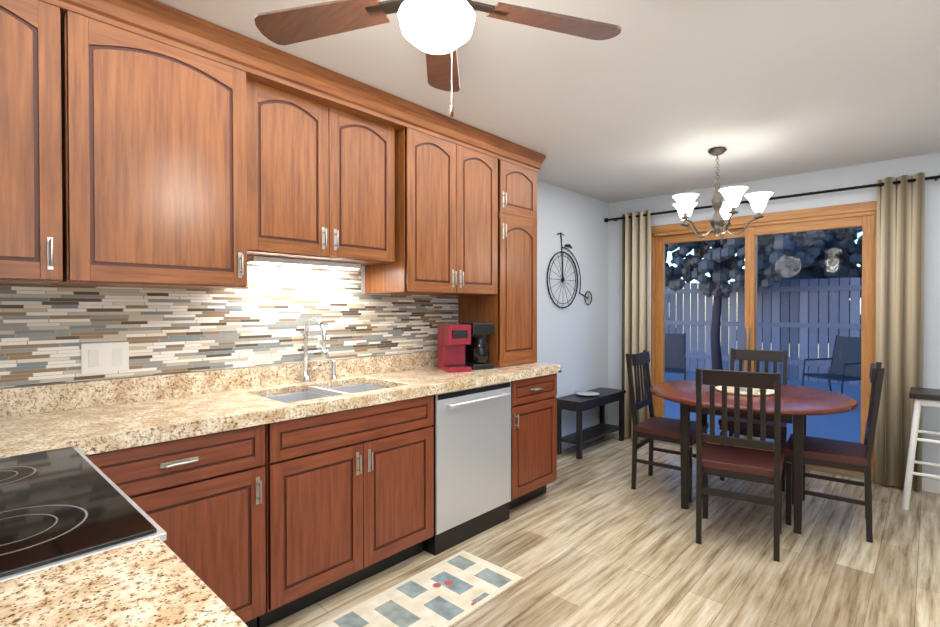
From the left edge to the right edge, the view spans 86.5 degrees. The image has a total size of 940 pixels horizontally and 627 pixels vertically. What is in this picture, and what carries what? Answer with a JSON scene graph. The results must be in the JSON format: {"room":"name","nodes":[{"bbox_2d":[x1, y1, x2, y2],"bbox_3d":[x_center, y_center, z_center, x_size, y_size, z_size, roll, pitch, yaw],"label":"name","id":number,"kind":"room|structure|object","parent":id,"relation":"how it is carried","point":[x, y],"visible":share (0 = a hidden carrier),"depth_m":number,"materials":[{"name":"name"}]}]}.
{"room":"kitchen","nodes":[
{"label":"kitchen","id":0,"kind":"room"},
{"bbox_2d":[0,536,247,626],"bbox_3d":[-0.537,0.798,0.408,0.649,1.018,0.677,1,1,43],"label":"countertop","id":1,"kind":"structure","parent":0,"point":[156,581],"depth_m":0.69,"materials":[{"name":"stone"}]},
{"bbox_2d":[0,180,608,436],"bbox_3d":[-0.365,0.070,3.350,0.100,2.410,5.450,1,1,43],"label":"wall","id":2,"kind":"structure","parent":0,"point":[572,339],"depth_m":4.72,"materials":[{"name":"white paint"}]},
{"bbox_2d":[0,0,95,285],"bbox_3d":[-1.614,-0.609,1.626,0.387,1.007,0.535,1,1,43],"label":"upper cabinet","id":3,"kind":"object","parent":2,"relation":"attached to","point":[48,47],"depth_m":1.61,"materials":[{"name":"brown wood"}]},
{"bbox_2d":[96,0,267,288],"bbox_3d":[-1.271,-0.613,1.998,0.387,1.007,0.736,1,1,43],"label":"upper cabinet","id":4,"kind":"object","parent":2,"relation":"attached to","point":[149,144],"depth_m":1.89,"materials":[{"name":"brown wood"}]},
{"bbox_2d":[0,263,457,387],"bbox_3d":[-1.089,-0.005,2.483,0.007,0.536,2.955,1,1,43],"label":"backsplash","id":5,"kind":"structure","parent":2,"relation":"attached to","point":[265,314],"depth_m":2.35,"materials":[{"name":"tile"}]},
{"bbox_2d":[81,342,128,373],"bbox_3d":[-1.489,0.180,2.041,0.007,0.120,0.160,1,1,43],"label":"electrical outlet plate","id":6,"kind":"object","parent":5,"relation":"attached to","point":[104,357],"visible":1,"depth_m":2.04,"materials":[{"name":"white plastic"}]},
{"bbox_2d":[268,56,399,267],"bbox_3d":[-0.806,-0.699,2.544,0.327,0.847,0.821,1,1,43],"label":"upper cabinet","id":7,"kind":"object","parent":2,"relation":"attached to","point":[334,147],"depth_m":2.44,"materials":[{"name":"brown wood"}]},
{"bbox_2d":[360,104,499,295],"bbox_3d":[-0.221,-0.625,3.135,0.387,1.007,0.779,1,1,43],"label":"upper cabinet","id":8,"kind":"object","parent":2,"relation":"attached to","point":[450,171],"depth_m":2.94,"materials":[{"name":"brown wood"}]},
{"bbox_2d":[562,442,575,450],"bbox_3d":[0.839,1.217,4.585,0.012,0.090,1.820,1,1,43],"label":"baseboard","id":9,"kind":"structure","parent":2,"relation":"attached to","point":[565,445],"depth_m":4.64,"materials":[{"name":"white"}]},
{"bbox_2d":[547,233,591,307],"bbox_3d":[0.943,-0.393,4.668,0.028,0.690,0.791,1,1,43],"label":"art","id":10,"kind":"object","parent":2,"relation":"attached to","point":[561,252],"visible":0.92,"depth_m":4.60,"materials":[{"name":"black metal"}]},
{"bbox_2d":[155,0,939,202],"bbox_3d":[1.306,-1.148,1.794,4.650,0.060,5.450,1,1,43],"label":"ceiling","id":11,"kind":"structure","parent":0,"point":[657,97],"depth_m":2.43,"materials":[{"name":"grey paint"}]},
{"bbox_2d":[254,0,621,116],"bbox_3d":[-0.099,-0.837,1.388,1.141,0.547,1.133,1,1,43],"label":"ceiling fan","id":12,"kind":"object","parent":11,"relation":"hanging from","point":[439,32],"visible":1,"depth_m":1.50,"materials":[{"name":"brown wood"}]},
{"bbox_2d":[672,147,772,237],"bbox_3d":[1.720,-0.832,3.465,0.647,0.602,0.625,1,1,43],"label":"chandelier","id":13,"kind":"object","parent":11,"relation":"hanging from","point":[685,205],"visible":1,"depth_m":3.38,"materials":[{"name":"white glass"}]},
{"bbox_2d":[267,433,939,626],"bbox_3d":[1.306,1.322,1.821,4.650,0.060,5.450,1,1,43],"label":"floor","id":14,"kind":"structure","parent":0,"point":[591,538],"depth_m":2.63,"materials":[{"name":"brown wood"}]},
{"bbox_2d":[0,447,166,581],"bbox_3d":[-1.045,0.737,0.929,0.800,1.130,0.753,1,1,43],"label":"range","id":15,"kind":"object","parent":14,"relation":"on","point":[60,506],"visible":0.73,"depth_m":0.95,"materials":[{"name":"black glass"}]},
{"bbox_2d":[86,453,97,466],"bbox_3d":[-1.639,0.867,1.476,0.577,0.858,0.745,1,1,43],"label":"base cabinet","id":16,"kind":"object","parent":14,"relation":"on","point":[93,458],"depth_m":1.55,"materials":[{"name":"brown wood"}]},
{"bbox_2d":[98,420,289,626],"bbox_3d":[-1.195,0.862,1.958,0.577,0.858,0.685,1,1,43],"label":"base cabinet","id":17,"kind":"object","parent":14,"relation":"on","point":[264,525],"depth_m":1.85,"materials":[{"name":"brown wood"}]},
{"bbox_2d":[290,406,433,614],"bbox_3d":[-0.725,0.935,2.467,0.577,0.700,0.960,1,1,43],"label":"base cabinet","id":18,"kind":"object","parent":14,"relation":"on","point":[362,479],"depth_m":2.27,"materials":[{"name":"brown wood"}]},
{"bbox_2d":[316,550,522,626],"bbox_3d":[-0.281,1.283,2.128,0.400,0.010,1.150,1,1,43],"label":"rug","id":19,"kind":"object","parent":14,"relation":"on","point":[451,591],"visible":1,"depth_m":2.25,"materials":[{"name":"beige fabric"}]},
{"bbox_2d":[375,381,510,555],"bbox_3d":[-0.151,0.850,3.039,0.609,0.858,0.634,1,1,43],"label":"dishwasher","id":20,"kind":"object","parent":14,"relation":"on","point":[472,455],"visible":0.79,"depth_m":2.82,"materials":[{"name":"silver metal"}]},
{"bbox_2d":[509,374,556,509],"bbox_3d":[0.223,0.845,3.493,0.577,0.858,0.515,1,1,43],"label":"base cabinet","id":21,"kind":"object","parent":14,"relation":"on","point":[533,400],"depth_m":3.28,"materials":[{"name":"brown wood"}]},
{"bbox_2d":[0,351,560,457],"bbox_3d":[-0.699,0.416,2.406,0.690,0.296,3.395,1,1,43],"label":"countertop","id":22,"kind":"structure","parent":21,"relation":"on","point":[85,418],"depth_m":2.08,"materials":[{"name":"stone"}]},
{"bbox_2d":[300,317,336,383],"bbox_3d":[-0.756,0.192,2.638,0.221,0.350,0.206,1,1,43],"label":"faucet","id":23,"kind":"object","parent":22,"relation":"on","point":[305,379],"visible":1,"depth_m":2.63,"materials":[{"name":"silver metal"}]},
{"bbox_2d":[438,324,471,372],"bbox_3d":[-0.100,0.216,3.181,0.150,0.290,0.222,0,1,-22],"label":"coffee maker","id":24,"kind":"object","parent":22,"relation":"on","point":[453,339],"visible":1,"depth_m":3.15,"materials":[{"name":"red plastic"}]},
{"bbox_2d":[459,322,493,369],"bbox_3d":[0.044,0.210,3.306,0.160,0.300,0.205,0,1,-27],"label":"coffee maker","id":25,"kind":"object","parent":22,"relation":"on","point":[476,353],"visible":0.88,"depth_m":3.23,"materials":[{"name":"black plastic"}]},
{"bbox_2d":[458,156,539,366],"bbox_3d":[0.203,-0.336,3.597,0.387,1.381,0.431,1,1,43],"label":"upper cabinet","id":26,"kind":"object","parent":22,"relation":"on","point":[513,313],"depth_m":3.45,"materials":[{"name":"brown wood"}]},
{"bbox_2d":[557,387,625,459],"bbox_3d":[1.148,1.010,4.713,0.270,0.500,0.880,1,1,43],"label":"side table","id":27,"kind":"object","parent":14,"relation":"on","point":[578,404],"visible":1,"depth_m":4.53,"materials":[{"name":"black wood"}]},
{"bbox_2d":[575,391,598,395],"bbox_3d":[1.093,0.751,4.658,0.224,0.016,0.224,1,1,43],"label":"plate","id":28,"kind":"object","parent":27,"relation":"on","point":[586,393],"visible":1,"depth_m":4.69,"materials":[{"name":"grey ceramic"}]},
{"bbox_2d":[626,350,708,502],"bbox_3d":[1.440,0.782,3.655,0.470,0.980,0.440,0,1,38],"label":"chair","id":29,"kind":"object","parent":14,"relation":"on","point":[651,429],"visible":0.81,"depth_m":3.62,"materials":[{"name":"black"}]},
{"bbox_2d":[696,368,783,561],"bbox_3d":[1.527,0.791,2.836,0.440,0.980,0.470,0,1,32],"label":"chair","id":30,"kind":"object","parent":14,"relation":"on","point":[751,465],"visible":1,"depth_m":2.70,"materials":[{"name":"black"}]},
{"bbox_2d":[718,348,787,491],"bbox_3d":[2.202,0.780,3.859,0.440,0.980,0.470,0,1,35],"label":"chair","id":31,"kind":"object","parent":14,"relation":"on","point":[758,356],"visible":0.44,"depth_m":3.92,"materials":[{"name":"black wood"}]},
{"bbox_2d":[650,379,857,533],"bbox_3d":[1.839,0.899,3.345,1.200,0.752,1.200,1,1,43],"label":"dining table","id":32,"kind":"object","parent":14,"relation":"on","point":[800,404],"visible":0.73,"depth_m":3.06,"materials":[{"name":"brown wood"}]},
{"bbox_2d":[715,386,773,395],"bbox_3d":[1.839,0.458,3.340,0.360,0.127,0.360,1,1,43],"label":"centerpiece","id":33,"kind":"object","parent":32,"relation":"on","point":[743,391],"visible":0.25,"depth_m":3.28,"materials":[{"name":"beige ceramic"}]},
{"bbox_2d":[783,362,884,542],"bbox_3d":[2.217,0.789,3.053,0.470,0.980,0.440,0,1,38],"label":"chair","id":34,"kind":"object","parent":14,"relation":"on","point":[839,454],"visible":0.94,"depth_m":2.91,"materials":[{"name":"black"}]},
{"bbox_2d":[901,387,939,509],"bbox_3d":[3.095,0.897,3.260,0.407,0.762,0.407,1,1,43],"label":"stool","id":35,"kind":"object","parent":14,"relation":"on","point":[926,397],"visible":1,"depth_m":3.24,"materials":[{"name":"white wood"}]},
{"bbox_2d":[608,152,939,480],"bbox_3d":[3.121,0.066,3.772,4.450,2.410,0.100,1,1,43],"label":"wall","id":36,"kind":"structure","parent":0,"point":[928,165],"depth_m":3.94,"materials":[{"name":"white paint"}]},
{"bbox_2d":[651,201,878,482],"bbox_3d":[2.453,0.207,4.370,1.890,2.115,0.130,1,1,43],"label":"door frame","id":37,"kind":"structure","parent":36,"relation":"attached to","point":[863,215],"depth_m":4.25,"materials":[{"name":"brown wood"}]},
{"bbox_2d":[604,172,939,491],"bbox_3d":[2.361,0.127,4.314,2.610,2.245,0.129,1,1,43],"label":"curtains","id":38,"kind":"object","parent":36,"relation":"attached to","point":[900,274],"visible":0.92,"depth_m":3.63,"materials":[{"name":"beige fabric"}]},
{"bbox_2d":[922,478,939,493],"bbox_3d":[3.920,1.234,2.971,2.170,0.090,0.012,1,1,43],"label":"baseboard","id":39,"kind":"structure","parent":36,"relation":"attached to","point":[930,485],"depth_m":3.55,"materials":[{"name":"white"}]},
{"label":"outside","id":40,"kind":"structure","parent":0,"visible":0},
{"bbox_2d":[664,352,860,444],"bbox_3d":[5.581,1.288,9.068,24.000,0.090,11.000,1,1,43],"label":"ground","id":41,"kind":"structure","parent":40,"point":[842,426],"depth_m":6.12,"materials":[{"name":"blue concrete"}]},
{"bbox_2d":[665,333,685,379],"bbox_3d":[2.972,0.784,7.588,0.568,0.956,0.685,0,1,23],"label":"outdoor chair","id":42,"kind":"object","parent":41,"relation":"on","point":[676,344],"depth_m":7.75,"materials":[{"name":"grey metal"}]},
{"bbox_2d":[665,230,822,369],"bbox_3d":[4.573,-1.233,9.298,3.766,4.968,4.768,1,1,43],"label":"tree","id":43,"kind":"object","parent":41,"relation":"on","point":[712,262],"depth_m":8.48,"materials":[{"name":"grey plant"}]},
{"bbox_2d":[665,277,861,384],"bbox_3d":[3.939,0.318,7.253,22.035,1.890,5.920,1,1,43],"label":"fence","id":44,"kind":"object","parent":41,"relation":"on","point":[733,314],"depth_m":9.44,"materials":[{"name":"blue"}]},
{"bbox_2d":[757,229,860,367],"bbox_3d":[7.229,-2.067,11.185,18.100,6.573,3.200,1,1,43],"label":"tree","id":45,"kind":"object","parent":41,"relation":"on","point":[808,273],"depth_m":10.39,"materials":[{"name":"grey plant"}]},
{"bbox_2d":[802,335,860,393],"bbox_3d":[5.013,0.792,6.788,0.685,0.956,0.568,0,1,-17],"label":"outdoor chair","id":46,"kind":"object","parent":41,"relation":"on","point":[838,371],"depth_m":6.91,"materials":[{"name":"grey metal"}]},
{"bbox_2d":[808,227,861,290],"bbox_3d":[8.674,-1.341,10.174,4.239,5.171,4.308,1,1,43],"label":"tree","id":47,"kind":"object","parent":41,"relation":"on","point":[854,259],"depth_m":9.98,"materials":[{"name":"grey plant"}]}
]}

